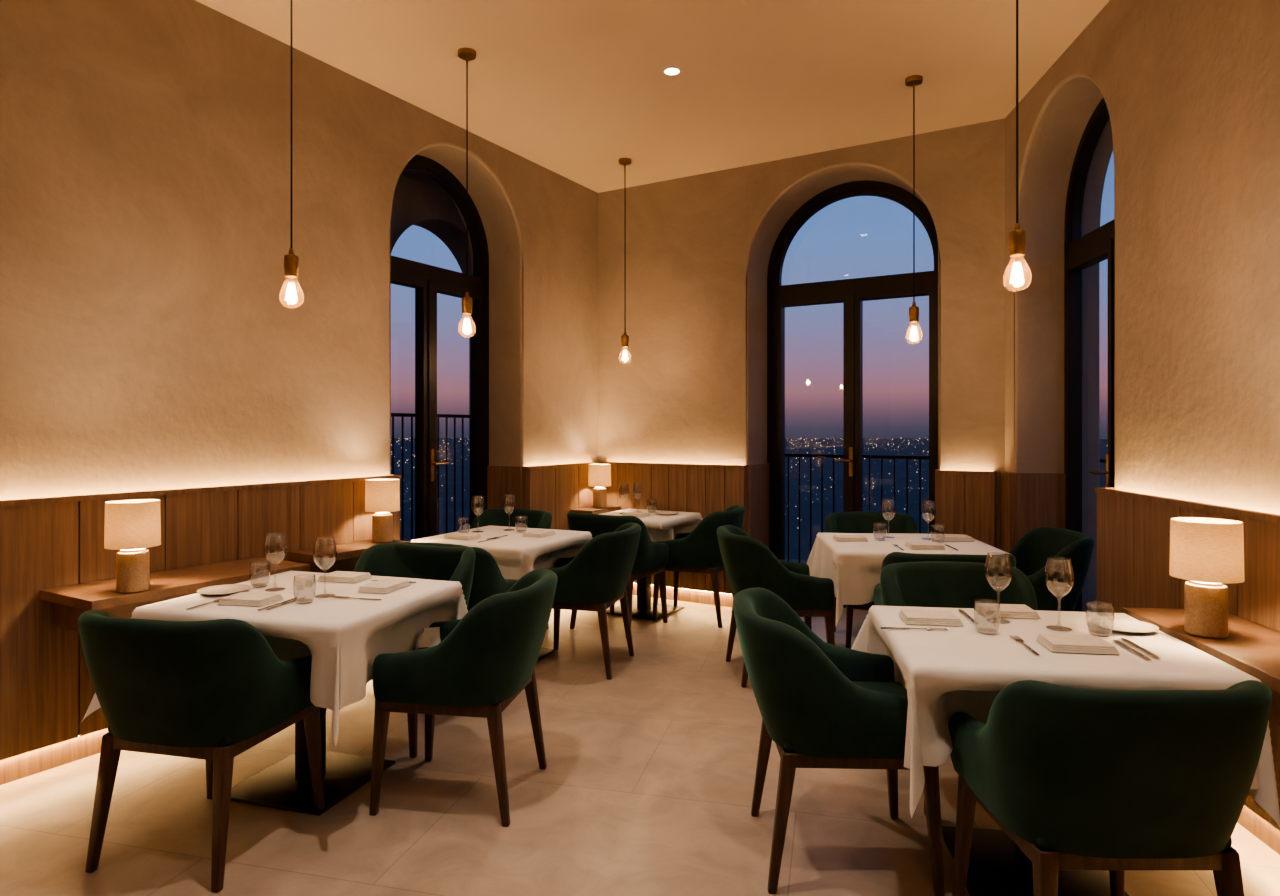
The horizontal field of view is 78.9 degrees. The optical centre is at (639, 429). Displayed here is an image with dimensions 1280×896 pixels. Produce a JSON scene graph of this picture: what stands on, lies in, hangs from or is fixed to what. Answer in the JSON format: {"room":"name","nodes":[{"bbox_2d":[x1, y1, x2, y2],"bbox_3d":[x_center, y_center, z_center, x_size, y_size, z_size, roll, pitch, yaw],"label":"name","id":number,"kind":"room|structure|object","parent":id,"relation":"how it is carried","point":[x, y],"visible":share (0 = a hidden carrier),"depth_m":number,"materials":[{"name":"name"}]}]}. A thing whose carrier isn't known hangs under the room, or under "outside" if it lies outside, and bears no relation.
{"room":"restaurant","nodes":[
{"label":"restaurant","id":0,"kind":"room"},
{"bbox_2d":[0,0,597,499],"bbox_3d":[-3.090,-0.325,2.373,0.500,3.350,10.000,0,0,30],"label":"wall","id":1,"kind":"structure","parent":0,"point":[148,341],"depth_m":3.71,"materials":[{"name":"paint"}]},
{"bbox_2d":[39,557,309,631],"bbox_3d":[-1.929,0.695,3.310,0.400,0.150,0.910,0,0,30],"label":"console shelf","id":2,"kind":"object","parent":1,"relation":"attached to","point":[70,601],"visible":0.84,"depth_m":3.08,"materials":[{"name":"brown wood"}]},
{"bbox_2d":[104,499,160,592],"bbox_3d":[-1.955,0.447,3.000,0.184,0.345,0.184,0,0,0],"label":"table lamp","id":3,"kind":"object","parent":2,"relation":"on","point":[132,526],"visible":1,"depth_m":2.95,"materials":[{"name":"beige fabric"}]},
{"bbox_2d":[0,462,600,784],"bbox_3d":[-2.857,0.808,2.199,0.077,1.084,9.915,0,0,30],"label":"wall paneling","id":4,"kind":"structure","parent":1,"relation":"attached to","point":[47,691],"depth_m":3.17,"materials":[{"name":"brown wood"}]},
{"bbox_2d":[288,540,409,572],"bbox_3d":[-1.535,0.695,4.145,0.240,0.150,0.590,0,0,30],"label":"console shelf","id":5,"kind":"object","parent":1,"relation":"attached to","point":[348,554],"visible":0.58,"depth_m":3.98,"materials":[{"name":"brown wood"}]},
{"bbox_2d":[365,478,399,542],"bbox_3d":[-1.428,0.447,4.315,0.184,0.345,0.184,0,0,0],"label":"table lamp","id":6,"kind":"object","parent":5,"relation":"on","point":[382,496],"visible":1,"depth_m":4.26,"materials":[{"name":"beige fabric"}]},
{"bbox_2d":[391,155,488,538],"bbox_3d":[-1.468,-0.255,5.338,0.102,3.210,1.220,0,0,30],"label":"frame","id":7,"kind":"object","parent":1,"relation":"attached to","point":[427,280],"visible":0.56,"depth_m":5.36,"materials":[{"name":"brown metal"}]},
{"bbox_2d":[430,449,448,480],"bbox_3d":[-1.377,0.240,5.341,0.059,0.220,0.124,0,0,30],"label":"door handle","id":8,"kind":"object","parent":7,"relation":"attached to","point":[432,463],"depth_m":5.30,"materials":[{"name":"gold metal"}]},
{"bbox_2d":[570,505,620,513],"bbox_3d":[-0.350,0.695,6.204,0.210,0.150,0.420,0,0,30],"label":"console shelf","id":9,"kind":"object","parent":1,"relation":"attached to","point":[590,510],"visible":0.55,"depth_m":6.09,"materials":[{"name":"brown wood"}]},
{"bbox_2d":[588,464,610,507],"bbox_3d":[-0.322,0.447,6.222,0.184,0.345,0.184,0,0,0],"label":"table lamp","id":10,"kind":"object","parent":9,"relation":"on","point":[599,475],"visible":1,"depth_m":6.17,"materials":[{"name":"beige fabric"}]},
{"bbox_2d":[400,171,446,191],"bbox_3d":[-2.321,-2.400,5.976,1.795,0.100,5.000,0,0,30],"label":"ceiling","id":11,"kind":"structure","parent":0,"point":[413,175],"depth_m":7.27,"materials":[{"name":"paint"}]},
{"bbox_2d":[391,175,470,525],"bbox_3d":[-2.571,-0.450,6.933,0.400,3.800,6.400,0,0,30],"label":"wall","id":12,"kind":"structure","parent":0,"point":[417,203],"depth_m":7.59,"materials":[{"name":"paint"}]},
{"bbox_2d":[0,595,1279,895],"bbox_3d":[-0.152,1.400,0.692,6.862,0.100,11.313,0,0,30],"label":"floor","id":13,"kind":"structure","parent":0,"point":[645,787],"depth_m":2.75,"materials":[{"name":"stone"}]},
{"bbox_2d":[78,610,324,892],"bbox_3d":[-1.413,0.950,2.531,0.587,0.800,0.595,0,0,13],"label":"dining chair","id":14,"kind":"object","parent":13,"relation":"on","point":[212,691],"visible":0.91,"depth_m":2.31,"materials":[{"name":"green fabric"}]},
{"bbox_2d":[81,571,467,815],"bbox_3d":[-1.263,0.989,3.013,1.069,0.721,1.015,0,0,14],"label":"dining table","id":15,"kind":"object","parent":13,"relation":"on","point":[343,638],"visible":0.72,"depth_m":2.82,"materials":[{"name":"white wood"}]},
{"bbox_2d":[186,599,219,609],"bbox_3d":[-1.559,0.626,2.812,0.023,0.004,0.205,0,0,12],"label":"fork","id":16,"kind":"object","parent":15,"relation":"on","point":[216,599],"visible":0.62,"depth_m":2.78,"materials":[{"name":"metal"}]},
{"bbox_2d":[196,584,250,594],"bbox_3d":[-1.610,0.621,3.010,0.185,0.014,0.185,0,0,0],"label":"plate","id":17,"kind":"object","parent":15,"relation":"on","point":[226,589],"visible":1,"depth_m":3.03,"materials":[{"name":"ceramic"}]},
{"bbox_2d":[217,592,283,606],"bbox_3d":[-1.420,0.617,2.840,0.180,0.022,0.124,0,0,12],"label":"folded napkin","id":18,"kind":"object","parent":15,"relation":"on","point":[242,598],"visible":1,"depth_m":2.80,"materials":[{"name":"fabric"}]},
{"bbox_2d":[249,562,269,587],"bbox_3d":[-1.525,0.579,3.120,0.077,0.098,0.077,0,0,0],"label":"water glass","id":19,"kind":"object","parent":15,"relation":"on","point":[258,585],"visible":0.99,"depth_m":3.12,"materials":[{"name":"clear glass"}]},
{"bbox_2d":[263,533,286,591],"bbox_3d":[-1.435,0.517,3.060,0.085,0.222,0.085,0,0,0],"label":"wine glass","id":20,"kind":"object","parent":15,"relation":"on","point":[273,589],"visible":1,"depth_m":3.06,"materials":[{"name":"clear glass"}]},
{"bbox_2d":[258,597,297,610],"bbox_3d":[-1.299,0.625,2.801,0.016,0.005,0.212,0,0,12],"label":"table knife","id":21,"kind":"object","parent":15,"relation":"on","point":[276,604],"visible":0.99,"depth_m":2.78,"materials":[{"name":"metal"}]},
{"bbox_2d":[266,597,305,609],"bbox_3d":[-1.274,0.625,2.811,0.016,0.005,0.212,0,0,12],"label":"table knife","id":22,"kind":"object","parent":15,"relation":"on","point":[302,597],"visible":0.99,"depth_m":2.79,"materials":[{"name":"metal"}]},
{"bbox_2d":[293,575,315,603],"bbox_3d":[-1.220,0.579,2.830,0.077,0.098,0.077,0,0,0],"label":"water glass","id":23,"kind":"object","parent":15,"relation":"on","point":[304,601],"visible":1,"depth_m":2.83,"materials":[{"name":"clear glass"}]},
{"bbox_2d":[313,537,336,597],"bbox_3d":[-1.190,0.517,2.940,0.085,0.222,0.085,0,0,0],"label":"wine glass","id":24,"kind":"object","parent":15,"relation":"on","point":[326,595],"visible":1,"depth_m":2.94,"materials":[{"name":"clear glass"}]},
{"bbox_2d":[317,571,371,582],"bbox_3d":[-1.240,0.617,3.270,0.180,0.022,0.124,0,0,15],"label":"folded napkin","id":25,"kind":"object","parent":15,"relation":"on","point":[336,576],"visible":1,"depth_m":3.23,"materials":[{"name":"fabric"}]},
{"bbox_2d":[331,596,381,600],"bbox_3d":[-1.052,0.626,2.891,0.205,0.004,0.023,0,0,15],"label":"fork","id":26,"kind":"object","parent":15,"relation":"on","point":[343,597],"visible":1,"depth_m":2.89,"materials":[{"name":"metal"}]},
{"bbox_2d":[358,579,410,593],"bbox_3d":[-1.010,0.617,3.080,0.124,0.022,0.180,0,0,15],"label":"folded napkin","id":27,"kind":"object","parent":15,"relation":"on","point":[383,586],"visible":1,"depth_m":3.03,"materials":[{"name":"fabric"}]},
{"bbox_2d":[326,542,475,757],"bbox_3d":[-1.087,0.950,3.534,0.587,0.800,0.595,0,0,14],"label":"dining chair","id":28,"kind":"object","parent":13,"relation":"on","point":[383,559],"visible":0.22,"depth_m":3.69,"materials":[{"name":"green fabric"}]},
{"bbox_2d":[391,541,517,610],"bbox_3d":[-0.923,0.950,3.970,0.587,0.800,0.595,0,0,25],"label":"dining chair","id":29,"kind":"object","parent":13,"relation":"on","point":[427,561],"visible":0.23,"depth_m":3.70,"materials":[{"name":"green fabric"}]},
{"bbox_2d":[369,568,556,826],"bbox_3d":[-0.625,0.950,2.911,0.595,0.800,0.587,0,0,9],"label":"dining chair","id":30,"kind":"object","parent":13,"relation":"on","point":[482,661],"visible":0.97,"depth_m":2.67,"materials":[{"name":"green fabric"}]},
{"bbox_2d":[411,525,591,659],"bbox_3d":[-0.790,0.989,4.599,0.977,0.721,0.917,0,0,25],"label":"dining table","id":31,"kind":"object","parent":13,"relation":"on","point":[516,555],"visible":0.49,"depth_m":4.47,"materials":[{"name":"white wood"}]},
{"bbox_2d":[444,532,481,539],"bbox_3d":[-1.030,0.617,4.520,0.180,0.022,0.124,0,0,25],"label":"folded napkin","id":32,"kind":"object","parent":31,"relation":"on","point":[460,536],"visible":1,"depth_m":4.48,"materials":[{"name":"fabric"}]},
{"bbox_2d":[471,496,484,532],"bbox_3d":[-1.000,0.517,4.800,0.085,0.222,0.085,0,0,0],"label":"wine glass","id":33,"kind":"object","parent":31,"relation":"on","point":[476,531],"visible":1,"depth_m":4.80,"materials":[{"name":"clear glass"}]},
{"bbox_2d":[502,495,515,530],"bbox_3d":[-0.820,0.517,4.880,0.085,0.222,0.085,0,0,0],"label":"wine glass","id":34,"kind":"object","parent":31,"relation":"on","point":[514,495],"visible":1,"depth_m":4.87,"materials":[{"name":"clear glass"}]},
{"bbox_2d":[515,517,527,532],"bbox_3d":[-0.730,0.579,4.790,0.077,0.098,0.077,0,0,0],"label":"water glass","id":35,"kind":"object","parent":31,"relation":"on","point":[515,517],"visible":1,"depth_m":4.78,"materials":[{"name":"clear glass"}]},
{"bbox_2d":[523,530,555,537],"bbox_3d":[-0.600,0.617,4.640,0.124,0.022,0.180,0,0,25],"label":"folded napkin","id":36,"kind":"object","parent":31,"relation":"on","point":[536,533],"visible":1,"depth_m":4.60,"materials":[{"name":"fabric"}]},
{"bbox_2d":[470,509,551,628],"bbox_3d":[-0.919,0.950,5.171,0.587,0.800,0.595,0,0,22],"label":"dining chair","id":37,"kind":"object","parent":13,"relation":"on","point":[541,519],"visible":0.18,"depth_m":5.37,"materials":[{"name":"green fabric"}]},
{"bbox_2d":[549,522,640,679],"bbox_3d":[-0.306,0.950,4.486,0.595,0.800,0.587,0,0,15],"label":"dining chair","id":38,"kind":"object","parent":13,"relation":"on","point":[597,577],"visible":0.83,"depth_m":4.23,"materials":[{"name":"green fabric"}]},
{"bbox_2d":[567,512,667,628],"bbox_3d":[-0.159,0.950,5.333,0.587,0.800,0.595,0,0,32],"label":"dining chair","id":39,"kind":"object","parent":13,"relation":"on","point":[651,558],"visible":0.55,"depth_m":5.13,"materials":[{"name":"green fabric"}]},
{"bbox_2d":[602,509,701,619],"bbox_3d":[0.035,0.989,5.819,0.900,0.720,0.835,0,0,30],"label":"dining table","id":40,"kind":"object","parent":13,"relation":"on","point":[659,527],"visible":0.36,"depth_m":5.76,"materials":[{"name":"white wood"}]},
{"bbox_2d":[621,512,650,516],"bbox_3d":[-0.030,0.617,5.680,0.180,0.022,0.124,0,0,30],"label":"folded napkin","id":41,"kind":"object","parent":40,"relation":"on","point":[636,514],"visible":0.99,"depth_m":5.64,"materials":[{"name":"fabric"}]},
{"bbox_2d":[654,511,678,514],"bbox_3d":[0.200,0.621,5.790,0.185,0.014,0.185,0,0,0],"label":"plate","id":42,"kind":"object","parent":40,"relation":"on","point":[659,512],"visible":1,"depth_m":5.81,"materials":[{"name":"ceramic"}]},
{"bbox_2d":[652,505,744,627],"bbox_3d":[0.441,0.950,5.599,0.595,0.800,0.587,0,0,22],"label":"dining chair","id":43,"kind":"object","parent":13,"relation":"on","point":[698,550],"visible":0.71,"depth_m":5.34,"materials":[{"name":"green fabric"}]},
{"bbox_2d":[391,463,1113,552],"bbox_3d":[0.647,0.808,5.183,4.400,1.084,2.213,0,0,16],"label":"panelling","id":44,"kind":"object","parent":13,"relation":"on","point":[1028,501],"visible":0.31,"depth_m":4.90,"materials":[{"name":"brown wood"}]},
{"bbox_2d":[717,525,834,687],"bbox_3d":[0.735,0.950,4.326,0.595,0.800,0.587,0,0,-4],"label":"dining chair","id":45,"kind":"object","parent":13,"relation":"on","point":[748,563],"visible":0.81,"depth_m":4.08,"materials":[{"name":"green fabric"}]},
{"bbox_2d":[733,587,944,895],"bbox_3d":[0.600,0.950,2.492,0.595,0.800,0.587,0,0,2],"label":"dining chair","id":46,"kind":"object","parent":13,"relation":"on","point":[822,704],"visible":0.88,"depth_m":2.26,"materials":[{"name":"green fabric"}]},
{"bbox_2d":[825,512,917,648],"bbox_3d":[1.504,0.950,4.975,0.587,0.800,0.595,0,0,4],"label":"dining chair","id":47,"kind":"object","parent":13,"relation":"on","point":[838,522],"visible":0.25,"depth_m":5.17,"materials":[{"name":"green fabric"}]},
{"bbox_2d":[806,533,1009,625],"bbox_3d":[1.487,0.989,4.348,1.133,0.721,0.975,0,0,5],"label":"dining table","id":48,"kind":"object","parent":13,"relation":"on","point":[854,568],"visible":0.48,"depth_m":4.09,"materials":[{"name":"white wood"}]},
{"bbox_2d":[833,535,867,541],"bbox_3d":[1.200,0.617,4.440,0.180,0.022,0.124,0,0,5],"label":"folded napkin","id":49,"kind":"object","parent":48,"relation":"on","point":[856,538],"visible":1,"depth_m":4.39,"materials":[{"name":"fabric"}]},
{"bbox_2d":[873,523,886,540],"bbox_3d":[1.370,0.579,4.440,0.077,0.098,0.077,0,0,0],"label":"water glass","id":50,"kind":"object","parent":48,"relation":"on","point":[886,523],"visible":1,"depth_m":4.44,"materials":[{"name":"clear glass"}]},
{"bbox_2d":[881,500,895,538],"bbox_3d":[1.450,0.517,4.540,0.085,0.222,0.085,0,0,0],"label":"wine glass","id":51,"kind":"object","parent":48,"relation":"on","point":[889,537],"visible":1,"depth_m":4.54,"materials":[{"name":"clear glass"}]},
{"bbox_2d":[905,542,945,549],"bbox_3d":[1.520,0.617,4.150,0.180,0.022,0.124,0,0,5],"label":"folded napkin","id":52,"kind":"object","parent":48,"relation":"on","point":[912,545],"visible":1,"depth_m":4.10,"materials":[{"name":"fabric"}]},
{"bbox_2d":[920,500,935,539],"bbox_3d":[1.660,0.517,4.480,0.085,0.222,0.085,0,0,0],"label":"wine glass","id":53,"kind":"object","parent":48,"relation":"on","point":[927,538],"visible":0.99,"depth_m":4.47,"materials":[{"name":"clear glass"}]},
{"bbox_2d":[930,526,944,542],"bbox_3d":[1.660,0.579,4.340,0.077,0.098,0.077,0,0,0],"label":"water glass","id":54,"kind":"object","parent":48,"relation":"on","point":[938,541],"visible":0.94,"depth_m":4.34,"materials":[{"name":"clear glass"}]},
{"bbox_2d":[935,534,973,540],"bbox_3d":[1.800,0.617,4.450,0.180,0.022,0.124,0,0,5],"label":"folded napkin","id":55,"kind":"object","parent":48,"relation":"on","point":[941,537],"visible":1,"depth_m":4.40,"materials":[{"name":"fabric"}]},
{"bbox_2d":[874,552,1015,605],"bbox_3d":[1.434,0.950,3.715,0.587,0.800,0.595,0,0,6],"label":"dining chair","id":56,"kind":"object","parent":13,"relation":"on","point":[894,557],"visible":0.2,"depth_m":3.45,"materials":[{"name":"green fabric"}]},
{"bbox_2d":[880,561,1037,815],"bbox_3d":[1.254,0.950,2.985,0.587,0.800,0.595,0,0,4],"label":"dining chair","id":57,"kind":"object","parent":13,"relation":"on","point":[944,584],"visible":0.29,"depth_m":3.18,"materials":[{"name":"green fabric"}]},
{"bbox_2d":[1009,527,1093,610],"bbox_3d":[2.095,0.950,4.234,0.595,0.800,0.587,0,0,6],"label":"dining chair","id":58,"kind":"object","parent":13,"relation":"on","point":[1031,552],"visible":0.4,"depth_m":3.98,"materials":[{"name":"green fabric"}]},
{"bbox_2d":[851,605,1279,895],"bbox_3d":[1.181,0.989,2.377,1.149,0.721,0.962,0,0,8],"label":"dining table","id":59,"kind":"object","parent":13,"relation":"on","point":[943,674],"visible":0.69,"depth_m":2.19,"materials":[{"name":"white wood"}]},
{"bbox_2d":[880,627,947,630],"bbox_3d":[0.863,0.626,2.450,0.205,0.004,0.023,0,0,5],"label":"fork","id":60,"kind":"object","parent":59,"relation":"on","point":[942,629],"visible":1,"depth_m":2.45,"materials":[{"name":"metal"}]},
{"bbox_2d":[899,609,963,625],"bbox_3d":[0.955,0.617,2.560,0.180,0.022,0.124,0,0,8],"label":"folded napkin","id":61,"kind":"object","parent":59,"relation":"on","point":[914,617],"visible":1,"depth_m":2.51,"materials":[{"name":"fabric"}]},
{"bbox_2d":[958,609,978,624],"bbox_3d":[1.101,0.625,2.611,0.016,0.005,0.212,0,0,8],"label":"table knife","id":62,"kind":"object","parent":59,"relation":"on","point":[964,613],"visible":0.83,"depth_m":2.60,"materials":[{"name":"metal"}]},
{"bbox_2d":[974,599,1000,634],"bbox_3d":[1.075,0.579,2.410,0.077,0.098,0.077,0,0,0],"label":"water glass","id":63,"kind":"object","parent":59,"relation":"on","point":[985,630],"visible":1,"depth_m":2.40,"materials":[{"name":"clear glass"}]},
{"bbox_2d":[984,552,1012,623],"bbox_3d":[1.177,0.517,2.555,0.085,0.222,0.085,0,0,0],"label":"wine glass","id":64,"kind":"object","parent":59,"relation":"on","point":[992,620],"visible":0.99,"depth_m":2.55,"materials":[{"name":"clear glass"}]},
{"bbox_2d":[975,603,1040,618],"bbox_3d":[1.250,0.617,2.655,0.180,0.022,0.124,0,0,8],"label":"folded napkin","id":65,"kind":"object","parent":59,"relation":"on","point":[985,609],"visible":0.91,"depth_m":2.61,"materials":[{"name":"fabric"}]},
{"bbox_2d":[1010,635,1039,655],"bbox_3d":[1.120,0.626,2.263,0.023,0.004,0.205,0,0,8],"label":"fork","id":66,"kind":"object","parent":59,"relation":"on","point":[1016,639],"visible":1,"depth_m":2.27,"materials":[{"name":"metal"}]},
{"bbox_2d":[1044,558,1073,631],"bbox_3d":[1.325,0.517,2.460,0.085,0.222,0.085,0,0,0],"label":"wine glass","id":67,"kind":"object","parent":59,"relation":"on","point":[1057,627],"visible":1,"depth_m":2.46,"materials":[{"name":"clear glass"}]},
{"bbox_2d":[1036,634,1119,654],"bbox_3d":[1.260,0.617,2.245,0.180,0.022,0.124,0,0,8],"label":"folded napkin","id":68,"kind":"object","parent":59,"relation":"on","point":[1088,644],"visible":1,"depth_m":2.21,"materials":[{"name":"fabric"}]},
{"bbox_2d":[1086,601,1114,636],"bbox_3d":[1.410,0.579,2.385,0.077,0.098,0.077,0,0,0],"label":"water glass","id":69,"kind":"object","parent":59,"relation":"on","point":[1098,632],"visible":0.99,"depth_m":2.38,"materials":[{"name":"clear glass"}]},
{"bbox_2d":[1090,617,1158,632],"bbox_3d":[1.530,0.621,2.460,0.185,0.014,0.185,0,0,0],"label":"plate","id":70,"kind":"object","parent":59,"relation":"on","point":[1120,624],"visible":0.98,"depth_m":2.48,"materials":[{"name":"ceramic"}]},
{"bbox_2d":[1113,639,1150,660],"bbox_3d":[1.401,0.625,2.221,0.016,0.005,0.212,0,0,8],"label":"table knife","id":71,"kind":"object","parent":59,"relation":"on","point":[1114,640],"visible":1,"depth_m":2.21,"materials":[{"name":"metal"}]},
{"bbox_2d":[1121,638,1160,658],"bbox_3d":[1.436,0.625,2.236,0.016,0.005,0.212,0,0,8],"label":"table knife","id":72,"kind":"object","parent":59,"relation":"on","point":[1123,639],"visible":1,"depth_m":2.22,"materials":[{"name":"metal"}]},
{"bbox_2d":[948,680,1271,895],"bbox_3d":[1.120,0.950,1.915,0.587,0.800,0.595,0,0,0],"label":"dining chair","id":73,"kind":"object","parent":13,"relation":"on","point":[1115,781],"visible":1,"depth_m":1.69,"materials":[{"name":"green fabric"}]},
{"bbox_2d":[195,0,1109,192],"bbox_3d":[-0.152,-2.060,0.692,6.862,0.120,11.313,0,0,30],"label":"ceiling","id":74,"kind":"structure","parent":0,"point":[573,89],"depth_m":4.28,"materials":[{"name":"paint"}]},
{"bbox_2d":[279,0,303,307],"bbox_3d":[-1.400,-1.245,3.125,0.096,1.510,0.096,0,0,0],"label":"pendant light","id":75,"kind":"object","parent":74,"relation":"hanging from","point":[291,261],"visible":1,"depth_m":3.12,"materials":[{"name":"gold metal"}]},
{"bbox_2d":[458,48,475,337],"bbox_3d":[-0.915,-1.245,4.116,0.096,1.510,0.096,0,0,0],"label":"pendant light","id":76,"kind":"object","parent":74,"relation":"hanging from","point":[467,54],"visible":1,"depth_m":4.11,"materials":[{"name":"gold metal"}]},
{"bbox_2d":[619,158,630,359],"bbox_3d":[-0.111,-1.245,5.760,0.096,1.510,0.096,0,0,0],"label":"pendant light","id":77,"kind":"object","parent":74,"relation":"hanging from","point":[622,161],"visible":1,"depth_m":5.76,"materials":[{"name":"gold metal"}]},
{"bbox_2d":[662,66,681,75],"bbox_3d":[0.178,-1.998,4.334,0.110,0.003,0.110,0,0,0],"label":"recessed light","id":78,"kind":"object","parent":74,"relation":"in","point":[670,71],"depth_m":4.33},
{"bbox_2d":[905,75,922,343],"bbox_3d":[1.560,-1.245,4.430,0.096,1.510,0.096,0,0,0],"label":"pendant light","id":79,"kind":"object","parent":74,"relation":"hanging from","point":[914,80],"visible":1,"depth_m":4.43,"materials":[{"name":"gold metal"}]},
{"bbox_2d":[1003,0,1031,290],"bbox_3d":[1.330,-1.245,2.743,0.096,1.510,0.096,0,0,0],"label":"pendant light","id":80,"kind":"object","parent":74,"relation":"hanging from","point":[1017,237],"visible":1,"depth_m":2.74,"materials":[{"name":"gold metal"}]},
{"bbox_2d":[785,559,806,563],"bbox_3d":[-0.054,1.550,0.077,10.158,0.199,16.814,0,0,30],"label":"terrace","id":81,"kind":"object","parent":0,"point":[790,560],"visible":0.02,"depth_m":8.58,"materials":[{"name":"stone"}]},
{"bbox_2d":[391,413,470,540],"bbox_3d":[-1.966,0.650,7.274,0.050,1.601,4.440,0,0,30],"label":"balcony railing","id":82,"kind":"object","parent":81,"relation":"on","point":[393,415],"visible":0.09,"depth_m":7.37,"materials":[{"name":"black metal"}]},
{"bbox_2d":[785,454,1105,562],"bbox_3d":[2.681,0.841,6.821,6.026,1.221,0.050,0,0,30],"label":"balcony railing","id":83,"kind":"object","parent":81,"relation":"on","point":[822,456],"visible":0.06,"depth_m":7.32,"materials":[{"name":"black metal"}]},
{"bbox_2d":[598,118,1004,548],"bbox_3d":[1.120,-0.325,5.995,3.121,3.350,0.500,0,0,30],"label":"wall","id":84,"kind":"structure","parent":0,"point":[690,387],"depth_m":5.96,"materials":[{"name":"paint"}]},
{"bbox_2d":[601,462,995,606],"bbox_3d":[0.985,0.808,5.739,2.996,1.084,0.077,0,0,30],"label":"wall paneling","id":85,"kind":"structure","parent":84,"relation":"attached to","point":[965,500],"depth_m":5.96,"materials":[{"name":"brown wood"}]},
{"bbox_2d":[767,180,937,609],"bbox_3d":[1.619,-0.265,5.911,1.358,3.229,0.102,0,0,30],"label":"frame","id":86,"kind":"object","parent":84,"relation":"attached to","point":[852,293],"visible":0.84,"depth_m":5.90,"materials":[{"name":"brown metal"}]},
{"bbox_2d":[835,447,852,476],"bbox_3d":[1.538,0.240,5.868,0.124,0.220,0.059,0,0,31],"label":"door handle","id":87,"kind":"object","parent":86,"relation":"attached to","point":[850,460],"depth_m":5.86,"materials":[{"name":"gold metal"}]},
{"bbox_2d":[1005,0,1279,611],"bbox_3d":[2.193,-0.325,1.437,0.500,3.350,7.100,0,0,6],"label":"wall","id":88,"kind":"structure","parent":0,"point":[1190,89],"depth_m":3.19,"materials":[{"name":"paint"}]},
{"bbox_2d":[1064,97,1113,611],"bbox_3d":[2.570,-0.248,4.170,0.102,3.196,1.233,0,0,6],"label":"frame","id":89,"kind":"object","parent":88,"relation":"attached to","point":[1080,253],"visible":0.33,"depth_m":4.70,"materials":[{"name":"brown metal"}]},
{"bbox_2d":[1089,454,1110,487],"bbox_3d":[2.493,0.240,4.226,0.060,0.220,0.130,0,0,0],"label":"door handle","id":90,"kind":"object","parent":89,"relation":"attached to","point":[1107,472],"depth_m":4.17,"materials":[{"name":"gold metal"}]},
{"bbox_2d":[1095,487,1279,854],"bbox_3d":[1.827,0.808,0.775,0.077,1.084,5.681,0,0,6],"label":"wainscoting","id":91,"kind":"structure","parent":88,"relation":"attached to","point":[1133,529],"depth_m":3.02,"materials":[{"name":"brown wood"}]},
{"bbox_2d":[1122,607,1279,725],"bbox_3d":[1.755,0.695,1.925,0.320,0.150,1.570,0,0,6],"label":"console shelf","id":92,"kind":"object","parent":88,"relation":"attached to","point":[1252,648],"visible":0.42,"depth_m":2.26,"materials":[{"name":"brown wood"}]},
{"bbox_2d":[1169,517,1243,638],"bbox_3d":[1.717,0.447,2.360,0.184,0.345,0.184,0,0,0],"label":"table lamp","id":93,"kind":"object","parent":92,"relation":"on","point":[1208,553],"visible":1,"depth_m":2.31,"materials":[{"name":"beige fabric"}]},
{"label":"outside","id":94,"kind":"structure","parent":0,"visible":0},
{"bbox_2d":[391,438,1107,560],"bbox_3d":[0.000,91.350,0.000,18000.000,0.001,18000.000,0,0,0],"label":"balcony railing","id":95,"kind":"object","parent":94,"point":[902,446],"depth_m":1353.78,"materials":[{"name":"black metal"}]},
{"bbox_2d":[391,438,1107,519],"bbox_3d":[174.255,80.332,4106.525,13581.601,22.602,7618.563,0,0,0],"label":"city lights","id":96,"kind":"object","parent":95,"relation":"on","point":[406,438],"visible":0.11,"depth_m":3305.94}
]}

